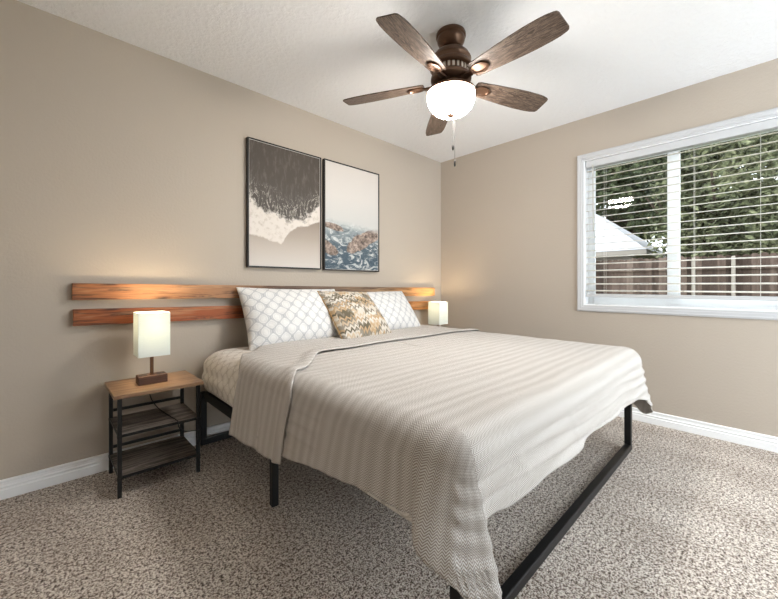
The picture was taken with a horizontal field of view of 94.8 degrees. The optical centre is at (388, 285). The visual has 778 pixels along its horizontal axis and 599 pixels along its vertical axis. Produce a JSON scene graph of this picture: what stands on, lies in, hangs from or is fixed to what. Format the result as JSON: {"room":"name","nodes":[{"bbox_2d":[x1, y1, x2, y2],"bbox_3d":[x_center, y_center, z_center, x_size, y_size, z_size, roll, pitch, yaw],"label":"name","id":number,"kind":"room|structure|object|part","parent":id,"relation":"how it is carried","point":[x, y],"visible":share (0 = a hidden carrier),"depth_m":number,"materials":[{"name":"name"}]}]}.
{"room":"bedroom","nodes":[
{"label":"bedroom","id":0,"kind":"room"},
{"bbox_2d":[0,0,440,479],"bbox_3d":[-0.899,-0.187,2.755,4.310,2.440,0.120,0,0,-44],"label":"wall","id":1,"kind":"structure","parent":0,"point":[121,162],"depth_m":2.04,"materials":[{"name":"paint"}]},
{"bbox_2d":[0,421,230,499],"bbox_3d":[-0.859,0.987,2.698,4.050,0.092,0.017,0,0,-44],"label":"baseboard","id":2,"kind":"structure","parent":1,"relation":"attached to","point":[10,487],"depth_m":1.88,"materials":[{"name":"white paint"}]},
{"bbox_2d":[72,283,434,299],"bbox_3d":[-0.593,0.052,2.935,3.008,0.090,0.042,1,-1,-44],"label":"plank","id":3,"kind":"object","parent":1,"relation":"attached to","point":[80,291],"visible":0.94,"depth_m":2.22,"materials":[{"name":"brown wood"}]},
{"bbox_2d":[73,301,433,325],"bbox_3d":[-0.586,0.195,2.942,3.019,0.088,0.042,1,-1,-44],"label":"plank","id":4,"kind":"object","parent":1,"relation":"attached to","point":[81,317],"visible":0.55,"depth_m":2.19,"materials":[{"name":"brown wood"}]},
{"bbox_2d":[246,137,320,269],"bbox_3d":[-0.788,-0.591,2.750,0.610,0.922,0.032,0,0,-44],"label":"framed print","id":5,"kind":"object","parent":1,"relation":"attached to","point":[283,184],"visible":1,"depth_m":2.72,"materials":[{"name":"black"}]},
{"bbox_2d":[322,158,378,271],"bbox_3d":[-0.325,-0.591,3.196,0.617,0.928,0.032,0,0,-44],"label":"framed print","id":6,"kind":"object","parent":1,"relation":"attached to","point":[350,194],"visible":1,"depth_m":3.15,"materials":[{"name":"black"}]},
{"bbox_2d":[0,416,777,598],"bbox_3d":[0.452,1.073,1.349,4.310,0.080,4.020,0,0,-44],"label":"floor","id":7,"kind":"structure","parent":0,"point":[684,515],"depth_m":1.50,"materials":[{"name":"carpet"}]},
{"bbox_2d":[105,370,203,498],"bbox_3d":[-1.298,0.783,1.981,0.400,0.500,0.362,0,0,-44],"label":"nightstand","id":8,"kind":"object","parent":7,"relation":"on","point":[141,459],"visible":0.98,"depth_m":1.96,"materials":[{"name":"wood"},{"name":"black metal"}]},
{"bbox_3d":[-1.532,0.792,1.972,0.020,0.482,0.020,0,0,-44],"label":"leg","id":9,"kind":"part","parent":8,"relation":"part of","materials":[{"name":"black metal"}]},
{"bbox_3d":[-1.311,0.792,1.742,0.020,0.482,0.020,0,0,-44],"label":"leg","id":10,"kind":"part","parent":8,"relation":"part of","materials":[{"name":"black metal"}]},
{"bbox_3d":[-1.295,0.914,1.978,0.362,0.058,0.334,0,0,-44],"label":"shelf rail","id":11,"kind":"part","parent":8,"relation":"part of","materials":[{"name":"black"}]},
{"bbox_3d":[-1.295,0.712,1.978,0.362,0.058,0.334,0,0,-44],"label":"shelf rail","id":12,"kind":"part","parent":8,"relation":"part of","materials":[{"name":"black metal"}]},
{"bbox_2d":[110,436,195,475],"bbox_3d":[-1.297,0.936,1.980,0.358,0.010,0.328,0,0,-44],"label":"shelf","id":13,"kind":"object","parent":8,"relation":"attached to","point":[141,459],"depth_m":1.96,"materials":[{"name":"brown wood"}]},
{"bbox_2d":[110,403,195,433],"bbox_3d":[-1.297,0.734,1.980,0.358,0.010,0.328,0,0,-44],"label":"shelf","id":14,"kind":"object","parent":8,"relation":"attached to","point":[151,419],"depth_m":1.96,"materials":[{"name":"brown wood"}]},
{"bbox_2d":[133,311,200,431],"bbox_3d":[-1.270,0.473,1.960,0.416,0.650,0.201,0,0,21],"label":"bedside lamp","id":15,"kind":"object","parent":8,"relation":"on","point":[151,329],"visible":0.97,"depth_m":1.92,"materials":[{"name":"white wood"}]},
{"bbox_3d":[-1.305,0.408,1.969,0.023,0.162,0.023,0,0,-44],"label":"stem","id":16,"kind":"part","parent":15,"relation":"part of","materials":[{"name":"brown wood"}]},
{"bbox_3d":[-1.305,0.265,1.969,0.146,0.233,0.146,0,0,-44],"label":"lamp shade","id":17,"kind":"part","parent":15,"relation":"part of","materials":[{"name":"white fabric"}]},
{"bbox_3d":[-1.253,0.656,2.006,0.416,0.282,0.103,0,0,21],"label":"power cord","id":18,"kind":"part","parent":15,"relation":"part of","materials":[{"name":"black plastic"}]},
{"bbox_3d":[-1.280,0.792,2.215,0.020,0.482,0.020,0,0,-44],"label":"leg","id":19,"kind":"part","parent":8,"relation":"part of","materials":[{"name":"black metal"}]},
{"bbox_3d":[-1.058,0.792,1.984,0.020,0.482,0.020,0,0,-44],"label":"leg","id":20,"kind":"part","parent":8,"relation":"part of","materials":[{"name":"black metal"}]},
{"bbox_2d":[200,391,631,598],"bbox_3d":[0.156,0.857,2.284,1.954,0.352,1.960,0,0,-44],"label":"platform bed","id":21,"kind":"object","parent":7,"relation":"on","point":[519,578],"visible":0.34,"depth_m":1.67,"materials":[{"name":"black metal"}]},
{"bbox_3d":[-0.511,0.858,2.975,1.949,0.339,0.040,0,0,-44],"label":"head frame","id":22,"kind":"part","parent":21,"relation":"part of","materials":[{"name":"black metal"}]},
{"bbox_3d":[-0.852,0.707,1.981,0.045,0.052,0.920,0,0,-44],"label":"rail","id":23,"kind":"part","parent":21,"relation":"part of","materials":[{"name":"black metal"}]},
{"bbox_3d":[-0.540,0.883,1.683,0.032,0.300,0.033,0,0,-44],"label":"leg","id":24,"kind":"part","parent":21,"relation":"part of","materials":[{"name":"black metal"}]},
{"bbox_2d":[202,346,411,522],"bbox_3d":[0.170,0.544,2.281,1.982,0.272,2.007,0,0,-44],"label":"mattress","id":25,"kind":"object","parent":21,"relation":"on","point":[221,368],"visible":0.06,"depth_m":2.07,"materials":[{"name":"white fabric"}]},
{"bbox_2d":[236,287,338,350],"bbox_3d":[-0.659,0.229,2.606,0.806,0.430,0.326,0,0,-42],"label":"bed pillow","id":26,"kind":"object","parent":25,"relation":"on","point":[271,316],"visible":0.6,"depth_m":2.44,"materials":[{"name":"white fabric"}]},
{"bbox_3d":[-0.702,0.260,2.650,0.800,0.480,0.124,2,-32,-43],"label":"panel","id":27,"kind":"part","parent":26,"relation":"part of","materials":[{"name":"white fabric"}]},
{"bbox_2d":[367,291,420,329],"bbox_3d":[-0.064,0.249,3.163,0.800,0.385,0.340,0,0,-44],"label":"bed pillow","id":28,"kind":"object","parent":25,"relation":"on","point":[393,306],"visible":0.4,"depth_m":3.14,"materials":[{"name":"white fabric"}]},
{"bbox_2d":[229,325,652,598],"bbox_3d":[0.257,0.600,2.173,2.110,0.479,1.946,0,0,-44],"label":"blanket","id":29,"kind":"object","parent":25,"relation":"on","point":[449,428],"visible":0.95,"depth_m":1.27,"materials":[{"name":"beige fabric"}]},
{"bbox_2d":[317,291,390,338],"bbox_3d":[-0.255,0.235,2.806,0.513,0.383,0.362,0,0,-44],"label":"throw pillow","id":30,"kind":"object","parent":29,"relation":"on","point":[352,314],"visible":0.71,"depth_m":2.69,"materials":[{"name":"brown fabric"}]},
{"bbox_3d":[-0.285,0.268,2.835,0.500,0.490,0.103,2,-45,-45],"label":"panel","id":31,"kind":"part","parent":30,"relation":"part of","materials":[{"name":"fabric"}]},
{"bbox_3d":[0.799,0.858,1.653,1.842,0.339,0.160,0,0,-44],"label":"foot frame","id":32,"kind":"part","parent":21,"relation":"part of","materials":[{"name":"black metal"}]},
{"bbox_3d":[0.533,0.795,3.740,0.400,0.475,0.362,0,0,-44],"label":"nightstand","id":33,"kind":"object","parent":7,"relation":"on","visible":0},
{"bbox_2d":[428,301,447,325],"bbox_3d":[0.514,0.365,3.752,0.146,0.385,0.146,0,0,-44],"label":"bedside lamp","id":34,"kind":"object","parent":33,"relation":"on","point":[437,310],"visible":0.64,"depth_m":3.70,"materials":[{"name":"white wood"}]},
{"bbox_2d":[17,0,777,162],"bbox_3d":[0.452,-1.457,1.349,4.310,0.100,4.020,0,0,-44],"label":"ceiling","id":35,"kind":"structure","parent":0,"point":[312,56],"depth_m":2.13,"materials":[{"name":"white paint"}]},
{"bbox_2d":[343,11,568,166],"bbox_3d":[0.355,-1.037,1.970,1.230,0.740,1.213,0,0,-44],"label":"ceiling fan","id":36,"kind":"object","parent":35,"relation":"hanging from","point":[452,93],"visible":1,"depth_m":1.90,"materials":[{"name":"brown wood"}]},
{"bbox_3d":[-0.030,-1.122,2.116,0.487,0.006,0.142,-2,12,16],"label":"blade","id":37,"kind":"part","parent":36,"relation":"part of","materials":[{"name":"brown wood"}]},
{"bbox_3d":[0.124,-1.122,1.680,0.142,0.006,0.487,16,11,33],"label":"blade","id":38,"kind":"part","parent":36,"relation":"part of","materials":[{"name":"brown wood"}]},
{"bbox_3d":[0.336,-1.122,2.397,0.142,0.006,0.487,-13,-2,-2],"label":"blade","id":39,"kind":"part","parent":36,"relation":"part of","materials":[{"name":"brown wood"}]},
{"bbox_3d":[0.347,-1.008,2.004,0.264,0.114,0.264,0,0,-44],"label":"lamp shade","id":40,"kind":"part","parent":36,"relation":"part of","materials":[{"name":"white glass"}]},
{"bbox_3d":[0.717,-1.122,2.135,0.487,0.006,0.142,2,-14,-19],"label":"blade","id":41,"kind":"part","parent":36,"relation":"part of","materials":[{"name":"brown wood"}]},
{"bbox_3d":[0.586,-1.122,1.692,0.142,0.006,0.487,16,-8,-37],"label":"blade","id":42,"kind":"part","parent":36,"relation":"part of","materials":[{"name":"brown wood"}]},
{"bbox_2d":[441,58,777,436],"bbox_3d":[1.997,-0.187,2.750,0.140,2.440,3.900,0,0,-44],"label":"wall","id":43,"kind":"structure","parent":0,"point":[509,209],"depth_m":3.08,"materials":[{"name":"paint"}]},
{"bbox_2d":[577,107,777,319],"bbox_3d":[2.112,-0.442,2.616,0.160,1.318,1.332,0,0,-44],"label":"window","id":44,"kind":"structure","parent":43,"relation":"attached to","point":[740,309],"depth_m":2.67,"materials":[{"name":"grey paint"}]},
{"bbox_2d":[586,118,777,300],"bbox_3d":[2.090,-0.472,2.595,0.072,1.138,1.204,0,0,-44],"label":"window blind","id":45,"kind":"object","parent":43,"relation":"attached to","point":[772,124],"visible":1,"depth_m":2.54,"materials":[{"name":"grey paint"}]},
{"bbox_3d":[2.095,0.084,2.599,0.052,0.026,1.204,0,0,-44],"label":"rail","id":46,"kind":"part","parent":45,"relation":"part of","materials":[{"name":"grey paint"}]},
{"bbox_3d":[2.385,-0.459,2.297,0.056,1.060,0.002,0,0,-44],"label":"ladder cord","id":47,"kind":"part","parent":45,"relation":"part of","materials":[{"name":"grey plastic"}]},
{"bbox_2d":[618,407,777,452],"bbox_3d":[1.941,0.987,2.696,0.017,0.092,3.900,0,0,-44],"label":"baseboard","id":48,"kind":"structure","parent":43,"relation":"attached to","point":[743,437],"depth_m":2.44,"materials":[{"name":"white paint"}]},
{"label":"outside","id":49,"kind":"structure","parent":0,"visible":0},
{"bbox_3d":[22.278,1.383,24.942,59.860,0.100,80.000,0,0,-44],"label":"ground","id":50,"kind":"structure","parent":49,"visible":0},
{"bbox_2d":[596,214,665,261],"bbox_3d":[5.972,-0.592,13.378,4.600,3.850,6.880,0,0,-44],"label":"house","id":51,"kind":"structure","parent":50,"relation":"on","point":[631,237],"depth_m":10.22,"materials":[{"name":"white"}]},
{"bbox_2d":[596,158,681,245],"bbox_3d":[10.778,-2.980,15.999,5.604,8.632,6.028,0,0,-44],"label":"leafy tree","id":52,"kind":"object","parent":50,"relation":"on","point":[641,200],"visible":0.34,"depth_m":15.25,"materials":[{"name":"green plant"}]},
{"bbox_2d":[632,147,717,256],"bbox_3d":[7.547,-1.728,9.272,1.962,6.130,2.019,0,0,-44],"label":"leafy tree","id":53,"kind":"object","parent":50,"relation":"on","point":[652,212],"visible":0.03,"depth_m":9.35,"materials":[{"name":"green plant"}]},
{"bbox_2d":[596,252,777,296],"bbox_3d":[5.535,0.401,6.131,0.120,1.864,12.073,0,0,-44],"label":"wooden fence","id":54,"kind":"object","parent":50,"relation":"on","point":[752,261],"visible":0.2,"depth_m":6.27,"materials":[{"name":"brown wood"}]},
{"bbox_3d":[5.568,-0.309,6.111,0.037,0.085,12.000,0,0,-44],"label":"fence rail","id":55,"kind":"part","parent":54,"relation":"part of","materials":[{"name":"brown wood"}]},
{"bbox_3d":[5.342,0.423,6.283,0.052,1.820,0.052,0,0,-44],"label":"fence post","id":56,"kind":"part","parent":54,"relation":"part of","materials":[{"name":"white wood"}]},
{"bbox_3d":[5.693,0.423,5.918,0.052,1.820,0.052,0,0,-44],"label":"fence post","id":57,"kind":"part","parent":54,"relation":"part of","materials":[{"name":"white wood"}]},
{"bbox_2d":[643,131,777,257],"bbox_3d":[7.499,-1.873,7.848,3.489,6.421,3.162,0,0,-44],"label":"leafy tree","id":58,"kind":"object","parent":50,"relation":"on","point":[773,137],"visible":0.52,"depth_m":7.33,"materials":[{"name":"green plant"}]},
{"bbox_2d":[692,147,777,242],"bbox_3d":[10.327,-2.453,9.137,5.896,7.579,5.528,0,0,-44],"label":"leafy tree","id":59,"kind":"object","parent":50,"relation":"on","point":[769,147],"visible":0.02,"depth_m":8.23,"materials":[{"name":"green plant"}]},
{"bbox_2d":[761,136,777,188],"bbox_3d":[9.429,-1.904,6.582,3.351,6.482,3.846,0,0,-44],"label":"leafy tree","id":60,"kind":"object","parent":50,"relation":"on","point":[765,136],"visible":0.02,"depth_m":7.66,"materials":[{"name":"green plant"}]}
]}

